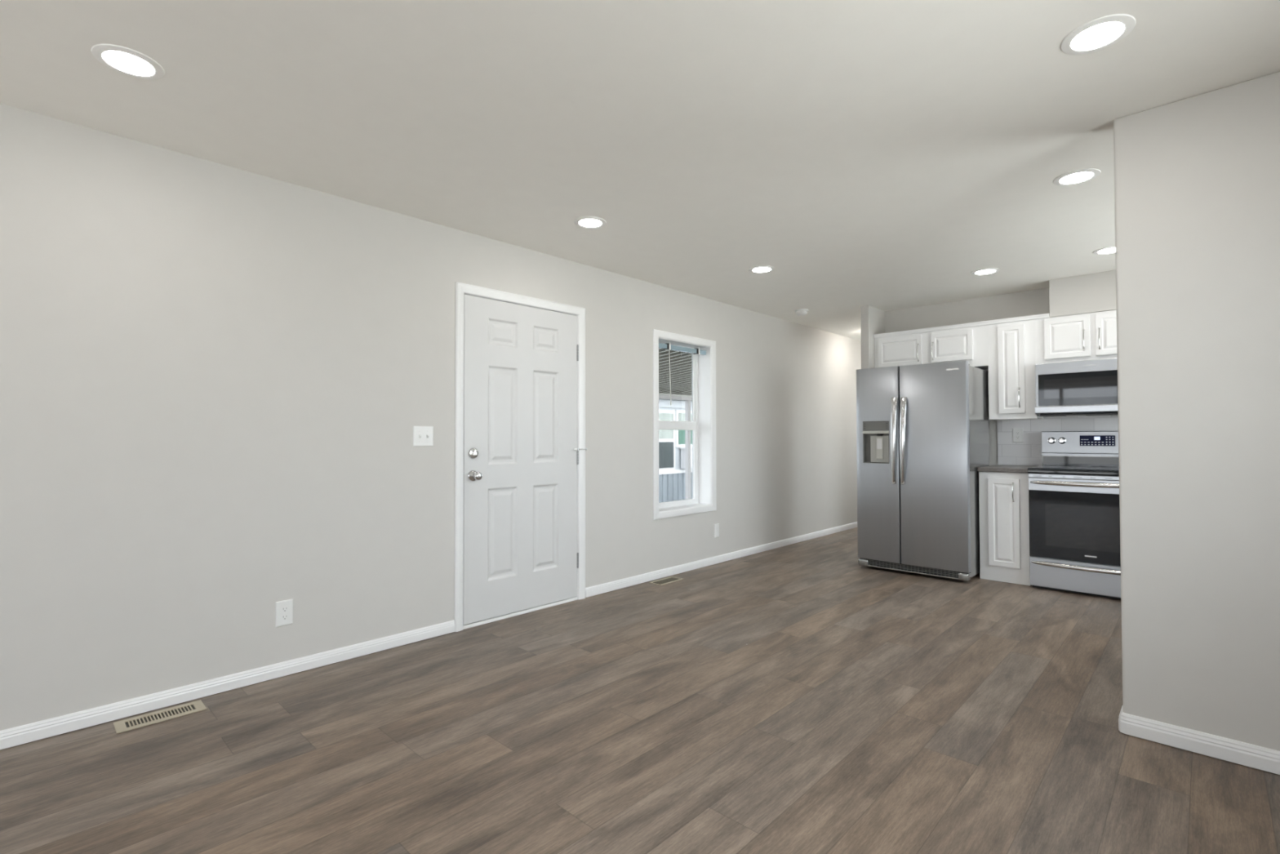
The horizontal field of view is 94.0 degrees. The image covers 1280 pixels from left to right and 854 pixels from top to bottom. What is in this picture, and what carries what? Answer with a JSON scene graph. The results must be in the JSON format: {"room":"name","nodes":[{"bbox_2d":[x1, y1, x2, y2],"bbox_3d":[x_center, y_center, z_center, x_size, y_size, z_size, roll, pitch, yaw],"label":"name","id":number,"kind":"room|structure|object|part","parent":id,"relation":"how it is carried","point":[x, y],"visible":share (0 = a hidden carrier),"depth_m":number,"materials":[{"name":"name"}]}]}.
{"room":"living room","nodes":[
{"label":"living room","id":0,"kind":"room"},
{"bbox_2d":[0,102,861,730],"bbox_3d":[-0.346,0.028,4.567,0.180,2.440,12.050,-1,-1,43],"label":"wall","id":1,"kind":"structure","parent":0,"point":[216,380],"depth_m":2.87,"materials":[{"name":"paint"}]},
{"bbox_2d":[0,619,454,749],"bbox_3d":[-2.717,1.169,1.906,0.012,0.067,4.651,-1,-1,43],"label":"baseboard","id":2,"kind":"structure","parent":1,"relation":"attached to","point":[16,735],"depth_m":2.68,"materials":[{"name":"paint"}]},
{"bbox_2d":[275,599,293,626],"bbox_3d":[-1.747,0.914,2.937,0.008,0.122,0.076,-1,-1,43],"label":"wall outlet","id":3,"kind":"object","parent":1,"relation":"attached to","point":[284,609],"visible":1,"depth_m":2.93,"materials":[{"name":"white plastic"}]},
{"bbox_2d":[280,605,288,612],"bbox_3d":[-1.746,0.895,2.935,0.003,0.025,0.034,-1,-1,43],"label":"receptacle","id":4,"kind":"object","parent":3,"relation":"attached to","point":[283,608],"depth_m":2.94,"materials":[{"name":"white plastic"}]},
{"bbox_2d":[280,613,288,620],"bbox_3d":[-1.745,0.934,2.935,0.003,0.025,0.034,-1,-1,43],"label":"receptacle","id":5,"kind":"object","parent":3,"relation":"attached to","point":[283,616],"depth_m":2.93,"materials":[{"name":"white plastic"}]},
{"bbox_2d":[413,426,433,446],"bbox_3d":[-1.254,0.054,3.465,0.020,0.116,0.123,-1,-1,43],"label":"light switch","id":6,"kind":"object","parent":1,"relation":"attached to","point":[423,436],"visible":1,"depth_m":3.47,"materials":[{"name":"white plastic"}]},
{"bbox_2d":[454,281,587,631],"bbox_3d":[-0.795,0.181,4.025,0.262,2.116,1.041,-1,-1,43],"label":"door","id":7,"kind":"structure","parent":1,"relation":"in","point":[520,449],"depth_m":3.94,"materials":[{"name":"paint"}]},
{"bbox_2d":[653,328,716,519],"bbox_3d":[0.343,-0.016,5.287,0.196,1.570,0.863,-1,-1,43],"label":"window","id":8,"kind":"structure","parent":1,"relation":"in","point":[703,424],"depth_m":5.50,"materials":[{"name":"paint"}]},
{"bbox_3d":[0.287,0.319,5.330,0.026,0.742,0.669,-1,-1,43],"label":"sash","id":9,"kind":"part","parent":8,"relation":"part of","materials":[{"name":"white plastic"}]},
{"bbox_3d":[0.285,-0.013,5.337,0.038,1.450,0.725,-1,-1,43],"label":"frame","id":10,"kind":"part","parent":8,"relation":"part of","materials":[{"name":"white plastic"}]},
{"bbox_3d":[0.277,-0.369,5.350,0.022,0.698,0.669,-1,-1,43],"label":"sash","id":11,"kind":"part","parent":8,"relation":"part of","materials":[{"name":"white plastic"}]},
{"bbox_2d":[658,342,706,405],"bbox_3d":[0.355,-0.454,5.280,0.050,0.544,0.709,-1,-1,43],"label":"window blind","id":12,"kind":"object","parent":8,"relation":"attached to","point":[667,346],"visible":0.96,"depth_m":5.23,"materials":[{"name":"white plastic"}]},
{"bbox_3d":[0.355,-0.690,5.285,0.040,0.038,0.709,-1,-1,43],"label":"head rail","id":13,"kind":"part","parent":12,"relation":"part of","materials":[{"name":"white plastic"}]},
{"bbox_2d":[714,523,719,537],"bbox_3d":[0.713,0.959,5.529,0.008,0.124,0.074,-1,-1,43],"label":"wall outlet","id":14,"kind":"object","parent":1,"relation":"attached to","point":[716,526],"visible":1,"depth_m":5.52,"materials":[{"name":"white plastic"}]},
{"bbox_2d":[585,521,857,597],"bbox_3d":[1.668,1.242,6.528,0.012,0.067,6.005,-1,-1,43],"label":"baseboard","id":15,"kind":"structure","parent":1,"relation":"attached to","point":[626,582],"depth_m":5.36,"materials":[{"name":"paint"}]},
{"bbox_2d":[0,0,1279,340],"bbox_3d":[1.283,-1.283,3.042,4.680,0.120,12.050,-1,-1,43],"label":"ceiling","id":16,"kind":"structure","parent":0,"point":[882,155],"depth_m":2.31,"materials":[{"name":"paint"}]},
{"bbox_2d":[90,44,164,79],"bbox_3d":[-1.730,-1.229,2.022,0.190,0.011,0.190,-1,-1,43],"label":"recessed light","id":17,"kind":"object","parent":16,"relation":"in","point":[124,60],"visible":1,"depth_m":2.01,"materials":[{"name":"white plastic"}]},
{"bbox_2d":[573,216,606,228],"bbox_3d":[-0.294,-1.205,3.535,0.190,0.011,0.190,-1,-1,43],"label":"recessed light","id":18,"kind":"object","parent":16,"relation":"in","point":[588,222],"visible":1,"depth_m":3.51,"materials":[{"name":"white plastic"}]},
{"bbox_2d":[748,265,774,272],"bbox_3d":[0.922,-1.190,4.528,0.190,0.011,0.190,-1,-1,43],"label":"recessed light","id":19,"kind":"object","parent":16,"relation":"in","point":[762,268],"visible":1,"depth_m":4.50,"materials":[{"name":"white plastic"}]},
{"bbox_2d":[794,308,808,315],"bbox_3d":[1.622,-1.147,5.999,0.136,0.048,0.136,-1,-1,43],"label":"smoke detector","id":20,"kind":"object","parent":16,"relation":"attached to","point":[802,312],"visible":1,"depth_m":5.96,"materials":[{"name":"white plastic"}]},
{"bbox_2d":[971,267,999,275],"bbox_3d":[2.661,-1.193,4.602,0.190,0.011,0.190,-1,-1,43],"label":"recessed light","id":21,"kind":"object","parent":16,"relation":"in","point":[990,270],"visible":1,"depth_m":4.58,"materials":[{"name":"white plastic"}]},
{"bbox_2d":[1053,168,1100,186],"bbox_3d":[2.142,-1.221,2.932,0.190,0.011,0.190,-1,-1,43],"label":"recessed light","id":22,"kind":"object","parent":16,"relation":"in","point":[1077,176],"visible":1,"depth_m":2.91,"materials":[{"name":"white plastic"}]},
{"bbox_2d":[1060,13,1136,54],"bbox_3d":[1.451,-1.238,1.895,0.190,0.011,0.190,-1,-1,43],"label":"recessed light","id":23,"kind":"object","parent":16,"relation":"in","point":[1102,33],"visible":1,"depth_m":1.88,"materials":[{"name":"white plastic"}]},
{"bbox_2d":[1093,245,1115,254],"bbox_3d":[3.210,-1.203,4.078,0.190,0.011,0.190,-1,-1,43],"label":"recessed light","id":24,"kind":"object","parent":16,"relation":"in","point":[1109,250],"visible":0.66,"depth_m":4.07,"materials":[{"name":"white plastic"}]},
{"bbox_2d":[0,527,1279,853],"bbox_3d":[1.275,1.217,2.976,4.570,0.001,11.900,-1,-1,43],"label":"floor","id":25,"kind":"structure","parent":0,"point":[802,697],"depth_m":2.22,"materials":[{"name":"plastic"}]},
{"bbox_2d":[113,699,206,733],"bbox_3d":[-2.010,1.212,2.507,0.124,0.006,0.294,-1,-1,43],"label":"floor vent","id":26,"kind":"object","parent":25,"relation":"in","point":[134,722],"visible":1,"depth_m":2.50,"materials":[{"name":"beige metal"}]},
{"bbox_2d":[648,576,684,585],"bbox_3d":[0.217,1.248,4.849,0.130,0.006,0.282,-1,-1,43],"label":"floor vent","id":27,"kind":"object","parent":25,"relation":"in","point":[672,579],"visible":1,"depth_m":4.84,"materials":[{"name":"beige metal"}]},
{"bbox_2d":[856,360,989,581],"bbox_3d":[2.473,0.367,5.254,0.903,1.771,0.765,-1,-1,43],"label":"refrigerator","id":28,"kind":"object","parent":25,"relation":"on","point":[922,429],"visible":0.98,"depth_m":4.98,"materials":[{"name":"grey metal"}]},
{"bbox_3d":[2.079,-0.009,5.242,0.230,0.083,0.053,-1,-1,43],"label":"control panel","id":29,"kind":"part","parent":28,"relation":"part of","materials":[{"name":"grey plastic"}]},
{"bbox_3d":[2.091,0.323,5.235,0.376,1.680,0.070,-1,-1,43],"label":"freezer door","id":30,"kind":"part","parent":28,"relation":"part of","materials":[{"name":"silver metal"}]},
{"bbox_3d":[2.087,0.147,5.204,0.044,0.090,0.002,-1,-1,43],"label":"paddle plate","id":31,"kind":"part","parent":28,"relation":"part of","materials":[{"name":"grey plastic"}]},
{"bbox_3d":[2.156,0.117,5.074,0.052,0.735,0.060,-1,-1,43],"label":"handle","id":32,"kind":"part","parent":28,"relation":"part of","materials":[{"name":"silver metal"}]},
{"bbox_3d":[2.211,0.116,5.021,0.056,0.735,0.060,-1,-1,43],"label":"handle","id":33,"kind":"part","parent":28,"relation":"part of","materials":[{"name":"silver metal"}]},
{"bbox_3d":[2.291,1.219,5.036,0.750,0.012,0.042,-1,-1,43],"label":"kick rail","id":34,"kind":"part","parent":28,"relation":"part of","materials":[{"name":"grey metal"}]},
{"bbox_3d":[2.421,0.316,4.922,0.520,1.680,0.070,-1,-1,43],"label":"fridge door","id":35,"kind":"part","parent":28,"relation":"part of","materials":[{"name":"silver metal"}]},
{"bbox_2d":[978,471,1031,585],"bbox_3d":[3.107,0.808,4.993,0.352,0.879,0.640,-1,-1,43],"label":"base cabinet","id":36,"kind":"object","parent":25,"relation":"on","point":[1003,497],"visible":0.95,"depth_m":4.78,"materials":[{"name":"paint"}]},
{"bbox_3d":[2.917,0.767,4.787,0.220,0.704,0.020,-1,-1,43],"label":"cabinet door","id":37,"kind":"part","parent":36,"relation":"part of","materials":[{"name":"paint"}]},
{"bbox_2d":[977,464,1035,473],"bbox_3d":[3.115,0.350,5.012,0.361,0.035,0.611,-1,-1,43],"label":"countertop","id":38,"kind":"structure","parent":36,"relation":"on","point":[997,468],"depth_m":4.85,"materials":[{"name":"laminate"}]},
{"bbox_2d":[1027,431,1120,599],"bbox_3d":[3.477,0.634,4.567,0.758,1.209,0.698,-1,-1,43],"label":"range","id":39,"kind":"object","parent":25,"relation":"on","point":[1074,508],"visible":0.66,"depth_m":4.46,"materials":[{"name":"grey metal"}]},
{"bbox_3d":[3.418,0.113,4.963,0.054,0.054,0.033,-1,-1,43],"label":"knob","id":40,"kind":"part","parent":39,"relation":"part of","materials":[{"name":"silver metal"}]},
{"bbox_3d":[3.471,0.112,4.914,0.054,0.054,0.033,-1,-1,43],"label":"knob","id":41,"kind":"part","parent":39,"relation":"part of","materials":[{"name":"silver metal"}]},
{"bbox_2d":[1027,465,1119,475],"bbox_3d":[3.457,0.335,4.552,0.758,0.042,0.559,-1,-1,43],"label":"cooktop","id":42,"kind":"object","parent":39,"relation":"in","point":[1042,470],"depth_m":4.49,"materials":[{"name":"black glass"}]},
{"bbox_3d":[3.295,0.369,4.381,0.756,0.030,0.040,-1,-1,43],"label":"vent trim","id":43,"kind":"part","parent":39,"relation":"part of","materials":[{"name":"silver metal"}]},
{"bbox_3d":[3.293,0.434,4.377,0.754,0.095,0.038,-1,-1,43],"label":"oven door","id":44,"kind":"part","parent":39,"relation":"part of","materials":[{"name":"silver metal"}]},
{"bbox_3d":[3.295,0.737,4.373,0.754,0.508,0.036,-1,-1,43],"label":"oven glass","id":45,"kind":"part","parent":39,"relation":"part of","materials":[{"name":"black glass"}]},
{"bbox_3d":[3.258,0.418,4.340,0.730,0.034,0.063,-1,-1,43],"label":"handle","id":46,"kind":"part","parent":39,"relation":"part of","materials":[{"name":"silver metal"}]},
{"bbox_3d":[3.295,1.106,4.366,0.754,0.214,0.038,-1,-1,43],"label":"drawer","id":47,"kind":"part","parent":39,"relation":"part of","materials":[{"name":"silver metal"}]},
{"bbox_3d":[3.264,1.031,4.334,0.729,0.034,0.051,-1,-1,43],"label":"handle","id":48,"kind":"part","parent":39,"relation":"part of","materials":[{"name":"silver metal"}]},
{"bbox_3d":[3.321,1.218,4.391,0.740,0.031,0.010,-1,-1,43],"label":"toe panel","id":49,"kind":"part","parent":39,"relation":"part of","materials":[{"name":"black plastic"}]},
{"bbox_3d":[3.655,0.121,4.764,0.754,0.176,0.014,-1,-1,43],"label":"control panel","id":50,"kind":"part","parent":39,"relation":"part of","materials":[{"name":"silver metal"}]},
{"bbox_3d":[3.652,0.222,4.760,0.754,0.026,0.021,-1,-1,43],"label":"trim","id":51,"kind":"part","parent":39,"relation":"part of","materials":[{"name":"silver metal"}]},
{"bbox_3d":[3.658,0.276,4.765,0.744,0.078,0.006,-1,-1,43],"label":"glass","id":52,"kind":"part","parent":39,"relation":"part of","materials":[{"name":"grey glass"}]},
{"bbox_2d":[860,305,884,368],"bbox_3d":[3.320,0.062,6.971,0.080,2.440,3.315,-1,-1,43],"label":"wall","id":53,"kind":"structure","parent":0,"point":[872,318],"depth_m":5.80,"materials":[{"name":"paint"}]},
{"bbox_2d":[884,287,1049,466],"bbox_3d":[3.724,0.026,4.931,3.475,2.440,0.100,-1,-1,43],"label":"wall","id":54,"kind":"structure","parent":0,"point":[1032,302],"depth_m":5.47,"materials":[{"name":"paint"}]},
{"bbox_2d":[874,324,988,368],"bbox_3d":[2.731,-0.699,5.588,0.987,0.353,0.328,-1,-1,43],"label":"upper cabinet","id":55,"kind":"object","parent":54,"relation":"attached to","point":[970,344],"visible":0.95,"depth_m":5.44,"materials":[{"name":"paint"}]},
{"bbox_3d":[2.464,-0.715,5.670,0.404,0.277,0.020,-1,-1,43],"label":"cabinet door","id":56,"kind":"part","parent":55,"relation":"part of","materials":[{"name":"paint"}]},
{"bbox_3d":[2.793,-0.723,5.358,0.344,0.264,0.020,-1,-1,43],"label":"cabinet door","id":57,"kind":"part","parent":55,"relation":"part of","materials":[{"name":"paint"}]},
{"bbox_2d":[873,313,1049,337],"bbox_3d":[2.814,-0.897,5.355,1.434,0.032,0.042,-1,-1,43],"label":"crown molding","id":58,"kind":"structure","parent":55,"relation":"attached to","point":[1044,315],"depth_m":5.28,"materials":[{"name":"paint"}]},
{"bbox_2d":[987,319,1043,420],"bbox_3d":[3.217,-0.475,5.123,0.360,0.819,0.328,-1,-1,43],"label":"upper cabinet","id":59,"kind":"object","parent":54,"relation":"attached to","point":[1011,346],"visible":1,"depth_m":5.02,"materials":[{"name":"paint"}]},
{"bbox_3d":[3.131,-0.486,5.034,0.193,0.743,0.020,-1,-1,43],"label":"cabinet door","id":60,"kind":"part","parent":59,"relation":"part of","materials":[{"name":"paint"}]},
{"bbox_3d":[3.158,-0.246,4.973,0.013,0.169,0.033,-1,-1,43],"label":"handle","id":61,"kind":"part","parent":59,"relation":"part of","materials":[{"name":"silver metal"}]},
{"bbox_2d":[1012,427,1023,442],"bbox_3d":[3.311,0.072,5.233,0.080,0.125,0.008,-1,-1,43],"label":"wall outlet","id":62,"kind":"object","parent":54,"relation":"attached to","point":[1017,433],"visible":1,"depth_m":5.23,"materials":[{"name":"white plastic"}]},
{"bbox_2d":[997,414,1118,466],"bbox_3d":[3.730,0.086,4.848,1.453,0.483,0.010,-1,-1,43],"label":"backsplash","id":63,"kind":"structure","parent":54,"relation":"attached to","point":[1028,452],"depth_m":5.15,"materials":[{"name":"tile"}]},
{"bbox_2d":[1035,310,1117,364],"bbox_3d":[3.619,-0.706,4.745,0.762,0.373,0.328,-1,-1,43],"label":"upper cabinet","id":64,"kind":"object","parent":54,"relation":"attached to","point":[1091,335],"visible":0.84,"depth_m":4.72,"materials":[{"name":"paint"}]},
{"bbox_3d":[3.411,-0.714,4.772,0.300,0.322,0.020,-1,-1,43],"label":"cabinet door","id":65,"kind":"part","parent":64,"relation":"part of","materials":[{"name":"paint"}]},
{"bbox_2d":[1035,358,1118,416],"bbox_3d":[3.587,-0.302,4.699,0.754,0.428,0.408,-1,-1,43],"label":"microwave","id":66,"kind":"object","parent":64,"relation":"attached to","point":[1088,387],"visible":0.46,"depth_m":4.66,"materials":[{"name":"grey metal"}]},
{"bbox_3d":[3.484,-0.138,4.588,0.754,0.066,0.038,-1,-1,43],"label":"trim","id":67,"kind":"part","parent":66,"relation":"part of","materials":[{"name":"silver metal"}]},
{"bbox_3d":[3.491,-0.300,4.597,0.715,0.252,0.016,-1,-1,43],"label":"door glass","id":68,"kind":"part","parent":66,"relation":"part of","materials":[{"name":"black glass"}]},
{"bbox_3d":[3.475,-0.683,4.678,0.013,0.171,0.033,-1,-1,43],"label":"handle","id":69,"kind":"part","parent":64,"relation":"part of","materials":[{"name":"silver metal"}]},
{"bbox_3d":[3.546,-0.685,4.611,0.013,0.171,0.033,-1,-1,43],"label":"handle","id":70,"kind":"part","parent":64,"relation":"part of","materials":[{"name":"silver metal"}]},
{"bbox_3d":[3.654,-0.718,4.542,0.300,0.322,0.020,-1,-1,43],"label":"cabinet door","id":71,"kind":"part","parent":64,"relation":"part of","materials":[{"name":"paint"}]},
{"bbox_2d":[1048,270,1116,317],"bbox_3d":[4.010,-1.053,4.407,1.608,0.303,0.290,-1,-1,43],"label":"wall","id":72,"kind":"structure","parent":0,"point":[1095,292],"depth_m":4.70,"materials":[{"name":"paint"}]},
{"bbox_2d":[1113,71,1279,751],"bbox_3d":[2.410,-0.024,1.967,1.300,2.440,0.110,-1,-1,43],"label":"wall","id":73,"kind":"structure","parent":0,"point":[1197,178],"depth_m":2.21,"materials":[{"name":"paint"}]},
{"bbox_2d":[1118,706,1279,774],"bbox_3d":[2.407,1.155,1.951,1.314,0.076,0.139,-1,-1,43],"label":"baseboard","id":74,"kind":"structure","parent":73,"relation":"attached to","point":[1260,757],"depth_m":2.19,"materials":[{"name":"paint"}]},
{"label":"outside","id":75,"kind":"structure","parent":0,"visible":0},
{"bbox_3d":[-2.875,2.362,17.856,21.800,0.150,38.000,-1,-1,43],"label":"ground","id":76,"kind":"structure","parent":75,"visible":0},
{"bbox_2d":[658,399,692,502],"bbox_3d":[0.240,0.628,16.306,4.100,3.250,16.400,-1,-1,43],"label":"house","id":77,"kind":"structure","parent":76,"relation":"on","point":[672,478],"depth_m":14.26,"materials":[{"name":"white"}]},
{"bbox_3d":[0.382,-0.030,13.852,0.009,0.600,1.220,-1,-1,43],"label":"pane","id":78,"kind":"part","parent":77,"relation":"part of","materials":[{"name":"glass"}]},
{"bbox_3d":[0.383,0.654,13.839,0.009,0.610,1.220,-1,-1,43],"label":"pane","id":79,"kind":"part","parent":77,"relation":"part of","materials":[{"name":"glass"}]},
{"bbox_3d":[1.569,1.680,15.132,0.055,1.100,16.150,-1,-1,43],"label":"skirting","id":80,"kind":"part","parent":77,"relation":"part of","materials":[{"name":"metal"}]},
{"bbox_3d":[1.221,-0.227,14.740,0.009,0.220,0.840,-1,-1,43],"label":"pane","id":81,"kind":"part","parent":77,"relation":"part of","materials":[{"name":"glass"}]},
{"bbox_3d":[1.222,0.193,14.733,0.009,0.460,0.840,-1,-1,43],"label":"pane","id":82,"kind":"part","parent":77,"relation":"part of","materials":[{"name":"glass"}]},
{"bbox_2d":[658,347,692,499],"bbox_3d":[1.923,0.620,9.470,3.270,3.018,9.600,-1,-1,43],"label":"awning","id":83,"kind":"object","parent":76,"relation":"on","point":[680,362],"visible":0.09,"depth_m":9.04,"materials":[{"name":"metal"}]},
{"bbox_3d":[1.924,-0.732,9.490,3.260,0.313,9.600,-1,-1,43],"label":"roof panel","id":84,"kind":"part","parent":83,"relation":"part of","materials":[{"name":"metal"}]},
{"bbox_3d":[0.855,0.840,10.621,0.070,2.623,0.075,-1,-1,43],"label":"post","id":85,"kind":"part","parent":83,"relation":"part of","materials":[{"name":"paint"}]}
]}

